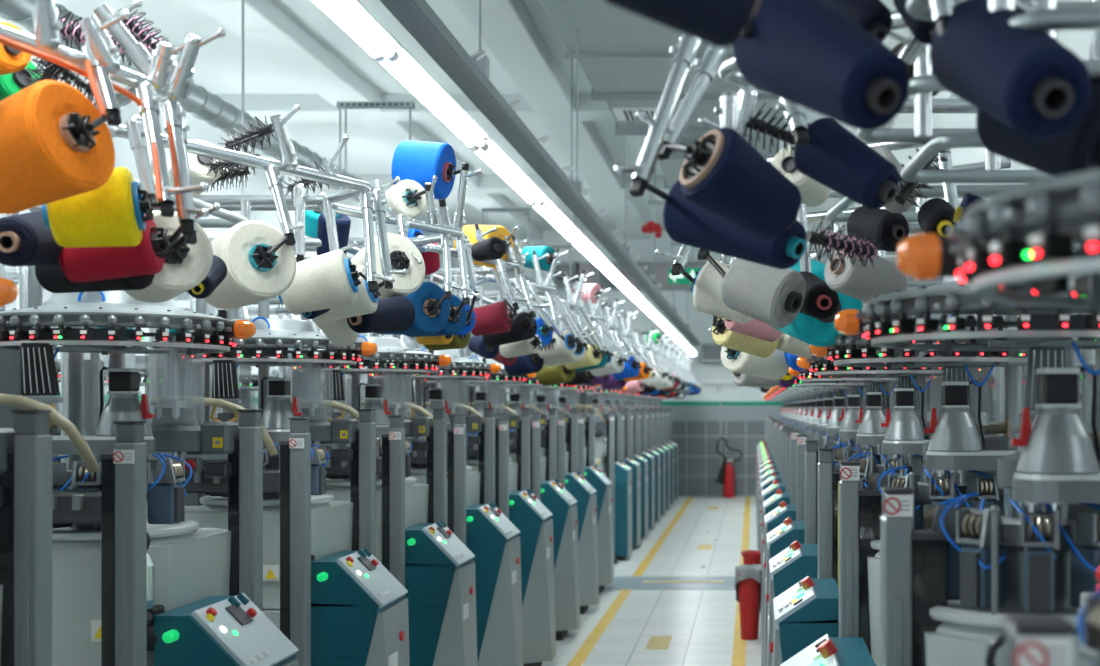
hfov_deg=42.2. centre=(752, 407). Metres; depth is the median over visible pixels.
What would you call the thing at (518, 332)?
cone
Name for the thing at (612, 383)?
cone
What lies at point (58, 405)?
trim
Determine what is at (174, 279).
cone
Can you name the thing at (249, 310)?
yarn creel
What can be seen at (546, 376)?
cone
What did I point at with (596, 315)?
yarn creel
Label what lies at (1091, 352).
wall
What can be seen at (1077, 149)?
cone
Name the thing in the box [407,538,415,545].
lamp
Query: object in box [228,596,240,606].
rocker switch
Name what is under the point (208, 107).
spiral duct
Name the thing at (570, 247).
hanger
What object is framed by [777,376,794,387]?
cone
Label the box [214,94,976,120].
beam
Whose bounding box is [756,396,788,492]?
machine
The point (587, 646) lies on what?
trim
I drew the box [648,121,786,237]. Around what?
hanger
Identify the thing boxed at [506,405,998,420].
trim
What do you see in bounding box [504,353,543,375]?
cone
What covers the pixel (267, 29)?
beam
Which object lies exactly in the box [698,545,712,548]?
trim
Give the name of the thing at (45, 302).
cone
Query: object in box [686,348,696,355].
lamp
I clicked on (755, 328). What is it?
cone
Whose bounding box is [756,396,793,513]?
machine
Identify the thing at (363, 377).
machine
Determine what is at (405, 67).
lamp
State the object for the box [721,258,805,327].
cone
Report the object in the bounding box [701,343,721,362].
unit
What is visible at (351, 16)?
lamp
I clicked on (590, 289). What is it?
cone
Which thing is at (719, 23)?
cone
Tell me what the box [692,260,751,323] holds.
cone
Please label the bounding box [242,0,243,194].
hanging rod
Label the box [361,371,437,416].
machine
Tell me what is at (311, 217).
cone
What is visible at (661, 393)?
cone
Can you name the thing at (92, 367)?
machine
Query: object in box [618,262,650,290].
window
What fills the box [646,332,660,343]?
cone
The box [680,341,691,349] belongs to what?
lamp
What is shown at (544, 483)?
machine
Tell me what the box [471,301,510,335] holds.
cone
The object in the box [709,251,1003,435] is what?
yarn creel
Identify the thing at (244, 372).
machine
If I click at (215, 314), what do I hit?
yarn creel
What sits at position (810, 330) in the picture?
cone
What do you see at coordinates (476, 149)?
socket
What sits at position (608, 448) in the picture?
machine
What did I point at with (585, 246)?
lamp
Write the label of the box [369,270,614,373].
yarn creel
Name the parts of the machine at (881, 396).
panel, control panel, guard post, dark panel, red lever, stepper motor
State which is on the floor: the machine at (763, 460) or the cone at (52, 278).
the machine at (763, 460)
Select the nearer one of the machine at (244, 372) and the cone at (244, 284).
the cone at (244, 284)
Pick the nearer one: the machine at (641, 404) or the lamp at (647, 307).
the lamp at (647, 307)
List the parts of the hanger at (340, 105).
rod, rod, rod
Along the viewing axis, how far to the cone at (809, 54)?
1.64 m
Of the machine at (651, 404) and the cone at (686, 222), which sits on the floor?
the machine at (651, 404)
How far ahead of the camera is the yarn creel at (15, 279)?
6.60 m
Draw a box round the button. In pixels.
[220,626,226,632]
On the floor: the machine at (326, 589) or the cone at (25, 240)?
the machine at (326, 589)
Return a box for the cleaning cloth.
[734,564,761,607]
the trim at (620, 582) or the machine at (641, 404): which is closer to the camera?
the trim at (620, 582)
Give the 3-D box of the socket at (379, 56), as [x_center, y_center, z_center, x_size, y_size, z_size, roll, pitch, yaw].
[-1.241,-1.170,4.615,0.042,0.042,0.040,0,0,0]
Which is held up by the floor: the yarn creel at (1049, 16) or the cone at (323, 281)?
the yarn creel at (1049, 16)
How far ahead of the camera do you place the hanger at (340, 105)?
9.78 m
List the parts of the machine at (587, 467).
stepper motor, rod, guard post, dark panel, guard post, control panel, panel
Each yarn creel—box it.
[0,0,225,276]
[0,105,407,311]
[5,269,168,470]
[5,276,248,331]
[9,212,27,308]
[28,163,492,482]
[173,296,322,377]
[207,224,549,421]
[214,313,384,444]
[314,324,423,347]
[338,248,593,418]
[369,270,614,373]
[438,286,631,387]
[456,298,646,407]
[487,309,655,402]
[551,333,678,404]
[592,345,690,397]
[602,349,693,404]
[614,0,1054,266]
[615,328,671,387]
[631,337,682,381]
[639,342,686,391]
[642,355,699,389]
[643,353,697,393]
[656,141,1081,291]
[681,358,703,395]
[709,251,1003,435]
[711,203,1072,367]
[742,0,1099,79]
[1018,366,1020,437]
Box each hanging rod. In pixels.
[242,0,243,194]
[571,59,572,222]
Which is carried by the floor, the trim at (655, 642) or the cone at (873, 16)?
the trim at (655, 642)
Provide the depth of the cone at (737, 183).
2.19 m
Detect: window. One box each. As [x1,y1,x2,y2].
[552,262,578,290]
[579,262,596,283]
[598,262,617,290]
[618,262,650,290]
[651,262,688,290]
[689,262,706,290]
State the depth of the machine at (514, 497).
7.90 m
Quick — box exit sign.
[668,248,700,283]
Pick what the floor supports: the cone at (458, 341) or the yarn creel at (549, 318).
the yarn creel at (549, 318)
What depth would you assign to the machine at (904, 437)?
4.57 m
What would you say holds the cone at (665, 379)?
attached to the yarn creel at (649, 346)
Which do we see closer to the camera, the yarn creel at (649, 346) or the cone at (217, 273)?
the cone at (217, 273)
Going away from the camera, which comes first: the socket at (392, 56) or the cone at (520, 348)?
the socket at (392, 56)
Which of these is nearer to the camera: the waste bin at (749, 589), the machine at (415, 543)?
the machine at (415, 543)
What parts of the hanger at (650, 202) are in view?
rod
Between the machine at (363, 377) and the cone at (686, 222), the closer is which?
the cone at (686, 222)
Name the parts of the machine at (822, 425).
panel, control panel, guard post, stepper motor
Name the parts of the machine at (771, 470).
panel, control panel, guard post, stepper motor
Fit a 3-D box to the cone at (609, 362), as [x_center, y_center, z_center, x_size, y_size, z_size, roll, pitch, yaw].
[-1.024,-0.326,9.153,0.193,0.166,0.150,0,0,29]
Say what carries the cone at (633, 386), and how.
attached to the yarn creel at (649, 346)
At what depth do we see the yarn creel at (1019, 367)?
7.84 m
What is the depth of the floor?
10.63 m
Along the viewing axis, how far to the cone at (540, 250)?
7.03 m
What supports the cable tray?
hanging from the ceiling at (217, 67)
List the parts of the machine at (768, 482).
panel, control panel, guard post, stepper motor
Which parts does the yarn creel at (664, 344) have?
arm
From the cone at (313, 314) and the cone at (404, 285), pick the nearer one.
the cone at (313, 314)
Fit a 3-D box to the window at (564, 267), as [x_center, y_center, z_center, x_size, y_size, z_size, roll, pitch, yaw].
[-3.175,-2.220,23.613,0.510,0.480,0.085,0,0,0]
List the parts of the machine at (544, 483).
stepper motor, rod, dark panel, guard post, dark panel, guard post, control panel, panel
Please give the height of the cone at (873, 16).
0.106 m
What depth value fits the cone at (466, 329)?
5.21 m
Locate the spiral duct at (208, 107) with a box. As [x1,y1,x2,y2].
[0,0,561,299]
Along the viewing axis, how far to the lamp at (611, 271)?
11.33 m
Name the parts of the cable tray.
hanger rod, hanger rod, hanger rod, hanger rod, hanger rod, hanger rod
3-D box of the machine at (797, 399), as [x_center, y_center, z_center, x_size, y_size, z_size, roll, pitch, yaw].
[0.499,0.500,16.437,0.790,2.000,1.395,0,0,-11]
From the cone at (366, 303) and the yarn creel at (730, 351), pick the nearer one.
the cone at (366, 303)
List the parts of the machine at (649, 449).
guard post, dark panel, guard post, panel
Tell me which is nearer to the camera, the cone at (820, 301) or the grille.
the cone at (820, 301)
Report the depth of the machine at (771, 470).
11.44 m
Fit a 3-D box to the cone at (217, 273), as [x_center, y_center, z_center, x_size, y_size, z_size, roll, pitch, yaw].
[-1.181,-0.285,3.026,0.068,0.106,0.178,0,0,-13]
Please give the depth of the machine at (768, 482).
10.29 m
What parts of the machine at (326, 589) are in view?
rim plate, stepper motor, dark panel, red lever, guard post, rod, dark panel, guard post, control panel, panel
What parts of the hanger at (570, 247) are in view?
rod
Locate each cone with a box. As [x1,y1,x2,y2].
[0,22,30,74]
[0,61,40,100]
[0,80,114,213]
[0,210,62,266]
[35,265,154,292]
[41,167,145,247]
[43,300,57,327]
[56,215,164,282]
[124,211,212,302]
[169,140,224,196]
[169,329,189,332]
[187,255,226,298]
[203,220,296,309]
[278,249,358,313]
[288,348,294,358]
[303,309,329,318]
[305,211,321,237]
[312,318,358,346]
[314,265,378,322]
[317,213,350,254]
[347,295,414,332]
[350,233,424,298]
[376,281,449,334]
[385,180,426,217]
[392,140,455,199]
[406,294,466,336]
[408,229,423,237]
[416,335,452,344]
[420,243,439,274]
[424,332,470,350]
[454,225,512,267]
[455,305,475,334]
[468,336,499,358]
[471,237,504,260]
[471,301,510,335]
[482,312,536,346]
[492,351,516,365]
[499,334,541,357]
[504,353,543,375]
[521,246,554,270]
[535,318,552,345]
[536,364,575,385]
[538,330,575,358]
[544,342,585,366]
[564,344,601,369]
[565,370,594,385]
[572,284,600,303]
[575,354,607,371]
[586,375,608,385]
[589,355,612,370]
[590,352,623,375]
[601,374,626,389]
[605,0,759,47]
[612,368,638,379]
[613,357,637,376]
[623,363,649,381]
[625,380,643,392]
[637,384,655,394]
[642,389,659,395]
[645,369,665,383]
[645,379,665,385]
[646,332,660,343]
[651,389,667,396]
[653,372,672,386]
[656,381,674,389]
[663,179,806,268]
[663,383,678,389]
[663,392,675,396]
[667,392,679,397]
[668,384,682,391]
[679,127,800,238]
[681,382,694,391]
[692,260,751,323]
[712,318,778,357]
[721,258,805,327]
[721,346,789,379]
[725,318,781,341]
[732,372,779,386]
[733,0,908,130]
[771,145,831,206]
[772,259,861,346]
[776,332,813,357]
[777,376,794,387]
[781,372,793,379]
[784,352,803,370]
[793,118,898,208]
[800,271,838,318]
[824,250,907,302]
[827,0,892,42]
[847,206,908,251]
[872,147,917,212]
[892,43,938,96]
[893,0,935,44]
[917,198,955,235]
[929,0,1090,138]
[953,193,983,225]
[976,80,1099,176]
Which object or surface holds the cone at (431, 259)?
attached to the yarn creel at (502, 265)
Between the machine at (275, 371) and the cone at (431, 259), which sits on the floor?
the machine at (275, 371)
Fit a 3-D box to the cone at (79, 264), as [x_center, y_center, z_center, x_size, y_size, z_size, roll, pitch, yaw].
[-1.235,-0.306,2.686,0.195,0.133,0.116,0,0,-10]
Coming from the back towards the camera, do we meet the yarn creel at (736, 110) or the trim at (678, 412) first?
the trim at (678, 412)
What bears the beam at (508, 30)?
attached to the ceiling at (217, 67)
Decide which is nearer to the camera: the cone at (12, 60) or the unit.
the cone at (12, 60)
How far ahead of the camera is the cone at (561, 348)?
7.04 m
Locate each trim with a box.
[45,393,364,403]
[45,403,408,428]
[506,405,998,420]
[507,401,998,404]
[567,590,630,665]
[604,576,734,589]
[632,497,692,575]
[643,581,723,581]
[645,636,671,648]
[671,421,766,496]
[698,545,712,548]
[720,402,721,496]
[732,601,745,665]
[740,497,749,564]
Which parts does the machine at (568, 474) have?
stepper motor, rod, dark panel, guard post, dark panel, guard post, control panel, panel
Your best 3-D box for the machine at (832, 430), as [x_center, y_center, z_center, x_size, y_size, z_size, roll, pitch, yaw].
[0.499,0.500,8.429,0.790,2.000,1.395,0,0,-11]
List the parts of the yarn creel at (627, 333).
arm, arm, arm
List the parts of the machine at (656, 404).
guard post, guard post, panel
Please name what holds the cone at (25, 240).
attached to the yarn creel at (100, 62)
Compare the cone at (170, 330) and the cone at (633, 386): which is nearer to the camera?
the cone at (170, 330)
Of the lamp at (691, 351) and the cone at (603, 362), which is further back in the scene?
the lamp at (691, 351)
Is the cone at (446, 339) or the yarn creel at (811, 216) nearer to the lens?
the yarn creel at (811, 216)
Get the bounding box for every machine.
[0,266,298,665]
[0,277,51,665]
[43,353,125,462]
[103,355,226,482]
[147,298,409,665]
[214,366,291,427]
[250,369,360,444]
[290,313,477,665]
[315,343,404,409]
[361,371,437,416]
[362,333,522,665]
[423,345,555,665]
[468,348,579,640]
[502,383,598,614]
[529,384,613,593]
[560,385,632,563]
[574,387,640,549]
[587,390,648,539]
[603,394,654,530]
[623,395,660,522]
[627,382,674,504]
[630,381,665,515]
[637,396,670,510]
[640,398,677,500]
[756,395,790,506]
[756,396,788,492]
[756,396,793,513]
[756,398,786,480]
[757,390,807,547]
[757,392,802,537]
[757,393,799,518]
[757,394,795,497]
[758,388,812,550]
[759,386,849,550]
[759,387,849,550]
[760,382,864,612]
[760,382,885,639]
[761,369,897,665]
[764,363,942,665]
[766,287,1003,665]
[769,314,1036,665]
[780,263,1099,665]
[895,166,1099,665]
[990,367,1030,435]
[1021,360,1091,420]
[1073,350,1094,447]
[1095,349,1099,431]
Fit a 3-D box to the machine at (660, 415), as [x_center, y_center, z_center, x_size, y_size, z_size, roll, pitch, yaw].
[-1.613,0.500,20.340,0.814,2.000,0.880,0,0,0]
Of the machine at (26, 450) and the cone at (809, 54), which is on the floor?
the machine at (26, 450)
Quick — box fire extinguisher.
[715,437,742,497]
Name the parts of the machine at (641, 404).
rod, guard post, guard post, panel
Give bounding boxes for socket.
[369,52,383,60]
[382,46,396,60]
[390,48,398,61]
[470,146,479,151]
[476,138,486,148]
[480,142,489,151]
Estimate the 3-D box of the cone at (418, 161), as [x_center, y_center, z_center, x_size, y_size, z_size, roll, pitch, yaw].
[-1.147,-0.827,4.874,0.200,0.208,0.198,0,0,10]
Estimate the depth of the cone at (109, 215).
2.48 m
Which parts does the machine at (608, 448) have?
stepper motor, rod, dark panel, guard post, dark panel, guard post, control panel, panel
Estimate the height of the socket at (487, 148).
0.042 m
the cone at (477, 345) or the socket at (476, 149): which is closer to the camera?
the socket at (476, 149)
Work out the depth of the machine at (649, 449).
18.04 m
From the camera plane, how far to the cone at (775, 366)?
5.33 m
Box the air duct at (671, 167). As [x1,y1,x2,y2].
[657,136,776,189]
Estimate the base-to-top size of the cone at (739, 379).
0.120 m
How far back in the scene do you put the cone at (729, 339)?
4.51 m
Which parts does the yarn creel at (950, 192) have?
arm, rail, rail, short rail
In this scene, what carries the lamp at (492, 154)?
hanging from the cable tray
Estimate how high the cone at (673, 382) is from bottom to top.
0.167 m
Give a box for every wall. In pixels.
[0,16,438,402]
[439,230,998,400]
[1073,350,1094,413]
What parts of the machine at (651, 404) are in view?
guard post, panel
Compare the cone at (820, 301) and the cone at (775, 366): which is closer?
the cone at (820, 301)
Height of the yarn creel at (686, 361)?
2.324 m
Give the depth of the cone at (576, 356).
7.19 m
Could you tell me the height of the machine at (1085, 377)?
2.000 m
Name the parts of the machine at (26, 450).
dark panel, guard post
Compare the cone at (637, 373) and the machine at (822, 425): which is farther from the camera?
the cone at (637, 373)
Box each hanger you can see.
[336,101,414,189]
[481,208,531,245]
[531,245,572,290]
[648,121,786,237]
[671,240,682,266]
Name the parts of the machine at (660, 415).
guard post, guard post, panel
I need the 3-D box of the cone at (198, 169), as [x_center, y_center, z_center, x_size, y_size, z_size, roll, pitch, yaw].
[-1.518,-0.650,3.800,0.175,0.146,0.120,0,0,44]
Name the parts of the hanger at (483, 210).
rod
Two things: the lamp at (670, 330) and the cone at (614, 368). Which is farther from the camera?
the lamp at (670, 330)
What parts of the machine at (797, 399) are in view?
panel, guard post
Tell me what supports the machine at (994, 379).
on the floor
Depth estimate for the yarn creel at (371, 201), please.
3.73 m
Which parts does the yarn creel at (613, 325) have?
arm, arm, arm, arm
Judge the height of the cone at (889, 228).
0.112 m
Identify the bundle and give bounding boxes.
[641,221,661,237]
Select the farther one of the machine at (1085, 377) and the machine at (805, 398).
the machine at (805, 398)
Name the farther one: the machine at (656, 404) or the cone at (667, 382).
the machine at (656, 404)
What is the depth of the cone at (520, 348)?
6.17 m
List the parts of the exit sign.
sign panel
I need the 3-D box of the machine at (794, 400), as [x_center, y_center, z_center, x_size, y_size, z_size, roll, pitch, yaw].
[0.499,0.500,17.581,0.790,2.000,1.395,0,0,-11]
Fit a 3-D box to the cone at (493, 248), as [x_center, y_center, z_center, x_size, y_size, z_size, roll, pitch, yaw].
[-1.045,-0.623,5.502,0.090,0.090,0.162,0,0,-43]
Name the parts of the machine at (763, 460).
panel, guard post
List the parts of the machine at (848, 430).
panel, control panel, guard post, red lever, stepper motor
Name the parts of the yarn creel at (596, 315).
arm, arm, arm, arm, arm, arm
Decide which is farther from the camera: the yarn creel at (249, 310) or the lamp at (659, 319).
the lamp at (659, 319)
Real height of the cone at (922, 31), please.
0.104 m
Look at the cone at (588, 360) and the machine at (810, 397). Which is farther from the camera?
the machine at (810, 397)
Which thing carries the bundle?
hanging from the hanger at (650, 202)
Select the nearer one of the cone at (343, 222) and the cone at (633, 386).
the cone at (343, 222)
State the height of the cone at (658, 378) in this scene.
0.152 m
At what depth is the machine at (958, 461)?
3.43 m
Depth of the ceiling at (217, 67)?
12.75 m
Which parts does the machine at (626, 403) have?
guard post, guard post, control panel, panel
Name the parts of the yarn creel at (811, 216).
rail, rail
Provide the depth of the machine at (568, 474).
10.20 m
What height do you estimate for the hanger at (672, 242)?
1.300 m
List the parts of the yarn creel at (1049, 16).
arm, arm, rail, arm, rail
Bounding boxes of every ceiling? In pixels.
[54,0,1089,229]
[541,0,784,135]
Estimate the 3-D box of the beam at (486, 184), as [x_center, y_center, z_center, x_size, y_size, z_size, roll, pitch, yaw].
[0.000,-2.930,18.300,10.500,0.200,0.450,0,0,0]
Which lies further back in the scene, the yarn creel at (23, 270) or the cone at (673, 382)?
the cone at (673, 382)
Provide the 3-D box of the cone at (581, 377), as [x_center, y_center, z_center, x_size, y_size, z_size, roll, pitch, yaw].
[-1.187,-0.225,9.507,0.226,0.151,0.135,0,0,41]
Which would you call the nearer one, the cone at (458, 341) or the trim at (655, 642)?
the cone at (458, 341)
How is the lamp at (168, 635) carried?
attached to the machine at (136, 581)
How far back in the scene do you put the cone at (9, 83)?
2.88 m
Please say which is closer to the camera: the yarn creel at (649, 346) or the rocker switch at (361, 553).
the rocker switch at (361, 553)
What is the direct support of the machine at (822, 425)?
on the floor
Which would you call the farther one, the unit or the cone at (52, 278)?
the unit
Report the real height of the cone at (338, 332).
0.160 m
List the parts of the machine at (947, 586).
control panel, guard post, dark panel, rim plate, red lever, stepper motor, red knob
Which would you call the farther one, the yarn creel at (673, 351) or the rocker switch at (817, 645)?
the yarn creel at (673, 351)
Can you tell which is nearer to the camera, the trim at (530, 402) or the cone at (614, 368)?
the cone at (614, 368)
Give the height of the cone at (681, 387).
0.172 m
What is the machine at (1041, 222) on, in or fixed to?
on the floor
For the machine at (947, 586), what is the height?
2.000 m
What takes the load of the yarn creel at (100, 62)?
on the floor
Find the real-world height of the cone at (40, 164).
0.214 m
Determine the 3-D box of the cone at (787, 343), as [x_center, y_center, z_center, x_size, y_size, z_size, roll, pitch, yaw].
[0.142,-0.229,4.652,0.104,0.124,0.175,0,0,45]
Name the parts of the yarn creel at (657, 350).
arm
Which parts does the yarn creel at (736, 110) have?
arm, arm, arm, arm, rail, rail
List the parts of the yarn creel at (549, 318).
rail, arm, arm, arm, arm, arm, arm, arm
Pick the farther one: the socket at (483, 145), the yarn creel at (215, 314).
the yarn creel at (215, 314)
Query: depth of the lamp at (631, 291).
12.85 m
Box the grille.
[613,108,656,120]
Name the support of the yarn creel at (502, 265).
on the floor
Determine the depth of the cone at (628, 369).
10.45 m
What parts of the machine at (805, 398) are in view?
panel, guard post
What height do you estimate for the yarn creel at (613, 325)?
2.316 m
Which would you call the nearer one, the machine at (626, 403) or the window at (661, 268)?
the machine at (626, 403)
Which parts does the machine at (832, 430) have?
panel, control panel, guard post, stepper motor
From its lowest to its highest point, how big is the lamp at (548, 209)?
0.084 m
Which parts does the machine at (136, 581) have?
dark panel, stepper motor, rim plate, guard post, red lever, rod, dark panel, control panel, guard post, panel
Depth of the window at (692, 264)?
23.57 m
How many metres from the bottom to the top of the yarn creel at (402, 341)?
2.264 m
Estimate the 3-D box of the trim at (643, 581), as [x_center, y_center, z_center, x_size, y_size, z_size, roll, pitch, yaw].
[-0.600,1.498,12.070,0.700,0.004,0.100,0,0,0]
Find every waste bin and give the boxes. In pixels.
[738,574,760,639]
[740,550,760,564]
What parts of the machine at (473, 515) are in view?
stepper motor, rim plate, red lever, dark panel, rod, guard post, dark panel, guard post, control panel, panel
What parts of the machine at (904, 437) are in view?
panel, control panel, guard post, dark panel, red lever, stepper motor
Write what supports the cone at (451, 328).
attached to the yarn creel at (447, 231)
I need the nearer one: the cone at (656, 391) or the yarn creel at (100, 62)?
the yarn creel at (100, 62)
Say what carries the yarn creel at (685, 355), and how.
on the floor
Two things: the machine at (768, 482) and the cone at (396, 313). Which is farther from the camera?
the machine at (768, 482)
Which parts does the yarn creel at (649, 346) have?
arm, arm, arm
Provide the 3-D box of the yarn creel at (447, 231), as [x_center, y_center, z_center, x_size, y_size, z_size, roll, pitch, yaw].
[-1.609,0.329,4.682,1.392,2.341,1.100,0,0,0]
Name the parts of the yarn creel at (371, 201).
rail, arm, arm, arm, arm, arm, arm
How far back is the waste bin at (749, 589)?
9.04 m
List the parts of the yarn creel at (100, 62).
arm, orange cord, arm, orange cord, arm, arm, arm, arm, arm, orange cord, arm, arm, arm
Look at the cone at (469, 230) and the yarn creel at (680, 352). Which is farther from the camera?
the yarn creel at (680, 352)
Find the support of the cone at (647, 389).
attached to the yarn creel at (657, 350)
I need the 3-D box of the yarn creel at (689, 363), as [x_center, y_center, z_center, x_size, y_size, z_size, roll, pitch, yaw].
[-1.558,0.347,22.504,1.495,2.305,0.964,0,0,2]
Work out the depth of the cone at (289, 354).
8.18 m
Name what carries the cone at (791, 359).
attached to the yarn creel at (730, 351)
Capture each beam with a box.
[188,0,542,239]
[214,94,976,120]
[355,176,1027,193]
[453,0,651,239]
[839,91,951,235]
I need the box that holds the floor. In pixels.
[541,497,761,665]
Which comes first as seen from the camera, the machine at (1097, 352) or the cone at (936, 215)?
the cone at (936, 215)
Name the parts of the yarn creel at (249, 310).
arm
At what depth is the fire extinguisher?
23.38 m
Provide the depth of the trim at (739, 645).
8.79 m
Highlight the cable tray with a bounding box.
[380,0,702,345]
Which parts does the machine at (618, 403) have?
rod, guard post, dark panel, guard post, control panel, panel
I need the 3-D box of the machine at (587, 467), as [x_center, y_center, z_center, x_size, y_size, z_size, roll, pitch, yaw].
[-1.585,0.500,11.432,0.870,2.000,0.880,0,0,0]
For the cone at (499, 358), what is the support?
attached to the yarn creel at (549, 318)
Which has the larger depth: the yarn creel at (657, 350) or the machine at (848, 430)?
the yarn creel at (657, 350)
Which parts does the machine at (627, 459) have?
stepper motor, rod, guard post, dark panel, guard post, control panel, panel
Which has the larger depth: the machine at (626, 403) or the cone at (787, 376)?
the machine at (626, 403)
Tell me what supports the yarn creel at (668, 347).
on the floor
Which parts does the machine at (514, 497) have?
stepper motor, rim plate, rod, dark panel, guard post, dark panel, guard post, control panel, panel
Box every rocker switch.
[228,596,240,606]
[237,593,249,604]
[358,550,366,557]
[363,548,371,556]
[815,638,825,647]
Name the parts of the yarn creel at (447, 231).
rail, arm, arm, arm, arm, arm, arm, arm, arm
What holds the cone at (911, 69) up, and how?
attached to the yarn creel at (736, 110)
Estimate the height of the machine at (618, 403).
2.000 m
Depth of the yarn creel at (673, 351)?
18.32 m
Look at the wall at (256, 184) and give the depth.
13.83 m
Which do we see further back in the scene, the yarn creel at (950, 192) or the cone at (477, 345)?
the cone at (477, 345)
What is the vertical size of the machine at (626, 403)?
2.000 m
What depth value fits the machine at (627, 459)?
14.89 m
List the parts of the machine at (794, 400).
guard post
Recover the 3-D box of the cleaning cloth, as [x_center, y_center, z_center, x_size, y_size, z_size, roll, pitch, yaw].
[-0.007,1.176,9.099,0.228,0.314,0.231,0,0,0]
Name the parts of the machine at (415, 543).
rim plate, stepper motor, dark panel, red lever, rod, guard post, dark panel, guard post, control panel, panel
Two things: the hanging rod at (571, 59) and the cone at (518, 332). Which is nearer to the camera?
the cone at (518, 332)
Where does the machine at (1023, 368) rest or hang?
on the floor
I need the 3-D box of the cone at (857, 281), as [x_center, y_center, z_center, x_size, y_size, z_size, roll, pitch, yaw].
[0.249,-0.286,3.052,0.195,0.133,0.104,0,0,-38]
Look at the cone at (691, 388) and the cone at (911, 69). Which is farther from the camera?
the cone at (691, 388)
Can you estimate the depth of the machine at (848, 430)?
6.86 m
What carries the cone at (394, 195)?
attached to the yarn creel at (447, 231)
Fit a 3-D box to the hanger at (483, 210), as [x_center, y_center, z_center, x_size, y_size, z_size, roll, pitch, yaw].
[-2.640,-1.821,14.998,0.540,0.642,0.053,0,0,0]
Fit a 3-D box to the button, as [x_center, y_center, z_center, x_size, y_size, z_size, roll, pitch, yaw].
[-1.258,0.526,3.324,0.017,0.017,0.018,0,0,0]
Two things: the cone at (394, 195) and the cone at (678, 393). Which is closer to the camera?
the cone at (394, 195)
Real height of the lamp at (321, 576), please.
0.027 m
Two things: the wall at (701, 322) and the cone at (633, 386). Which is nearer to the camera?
the cone at (633, 386)
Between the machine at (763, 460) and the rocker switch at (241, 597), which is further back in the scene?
the machine at (763, 460)
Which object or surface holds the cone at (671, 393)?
attached to the yarn creel at (680, 352)
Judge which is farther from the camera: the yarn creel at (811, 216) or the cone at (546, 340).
the cone at (546, 340)
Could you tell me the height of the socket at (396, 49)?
0.042 m
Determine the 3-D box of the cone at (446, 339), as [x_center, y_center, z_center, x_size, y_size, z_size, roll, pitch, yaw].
[-1.175,-0.261,5.151,0.181,0.060,0.060,-1,-1,39]
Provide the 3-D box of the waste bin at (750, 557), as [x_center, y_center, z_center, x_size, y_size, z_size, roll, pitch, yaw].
[-0.005,1.278,10.300,0.175,0.445,0.174,0,0,0]
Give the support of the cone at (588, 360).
attached to the yarn creel at (581, 318)
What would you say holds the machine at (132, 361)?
on the floor
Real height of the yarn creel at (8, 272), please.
2.264 m
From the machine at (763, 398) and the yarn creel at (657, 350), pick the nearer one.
the yarn creel at (657, 350)
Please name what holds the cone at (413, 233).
attached to the yarn creel at (502, 265)
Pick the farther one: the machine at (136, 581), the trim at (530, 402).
the trim at (530, 402)
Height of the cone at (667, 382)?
0.169 m
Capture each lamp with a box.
[162,629,178,642]
[312,0,401,60]
[317,572,327,581]
[377,34,489,148]
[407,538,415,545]
[466,516,472,521]
[470,131,545,204]
[530,196,582,241]
[571,231,609,268]
[600,259,629,288]
[621,282,645,304]
[638,300,658,317]
[652,310,668,327]
[663,324,677,336]
[672,333,684,343]
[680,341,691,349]
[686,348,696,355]
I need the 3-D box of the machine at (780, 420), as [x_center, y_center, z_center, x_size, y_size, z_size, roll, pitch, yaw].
[0.499,0.500,19.869,0.790,2.000,1.395,0,0,-11]
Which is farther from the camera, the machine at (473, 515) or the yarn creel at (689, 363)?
the yarn creel at (689, 363)
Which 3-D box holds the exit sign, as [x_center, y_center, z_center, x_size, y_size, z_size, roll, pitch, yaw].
[-0.920,-2.341,18.991,0.460,1.319,0.049,0,0,0]
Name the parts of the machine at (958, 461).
panel, control panel, guard post, dark panel, rim plate, red lever, stepper motor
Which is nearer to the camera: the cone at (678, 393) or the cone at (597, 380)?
the cone at (597, 380)
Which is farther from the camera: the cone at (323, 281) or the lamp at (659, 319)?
the lamp at (659, 319)
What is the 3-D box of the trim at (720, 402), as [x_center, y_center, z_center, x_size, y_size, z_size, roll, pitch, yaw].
[-0.545,0.700,23.628,0.035,1.600,0.050,0,0,0]
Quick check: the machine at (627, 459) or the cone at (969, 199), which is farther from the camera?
the machine at (627, 459)
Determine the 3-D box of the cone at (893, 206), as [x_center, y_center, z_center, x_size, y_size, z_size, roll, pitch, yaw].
[0.279,-0.480,2.952,0.100,0.129,0.160,0,0,34]
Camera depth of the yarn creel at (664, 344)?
16.19 m
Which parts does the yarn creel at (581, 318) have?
rail, arm, arm, arm, arm, arm, arm, arm, arm, arm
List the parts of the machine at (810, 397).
panel, guard post, stepper motor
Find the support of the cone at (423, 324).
attached to the yarn creel at (447, 231)
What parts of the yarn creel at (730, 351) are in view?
rail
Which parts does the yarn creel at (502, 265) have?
rail, rail, arm, arm, arm, arm, arm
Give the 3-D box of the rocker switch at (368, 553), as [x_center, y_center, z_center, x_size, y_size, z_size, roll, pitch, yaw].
[-1.293,0.485,4.691,0.033,0.034,0.012,0,0,0]
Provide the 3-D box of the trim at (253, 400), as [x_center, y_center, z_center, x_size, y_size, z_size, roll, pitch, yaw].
[-5.288,-0.078,10.525,0.030,0.070,26.250,0,0,0]
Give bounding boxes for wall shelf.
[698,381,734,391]
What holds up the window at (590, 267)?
in the wall at (701, 322)
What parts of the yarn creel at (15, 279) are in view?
arm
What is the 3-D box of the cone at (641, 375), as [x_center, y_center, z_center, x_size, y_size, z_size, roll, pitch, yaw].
[-0.984,-0.297,11.649,0.235,0.156,0.135,0,0,28]

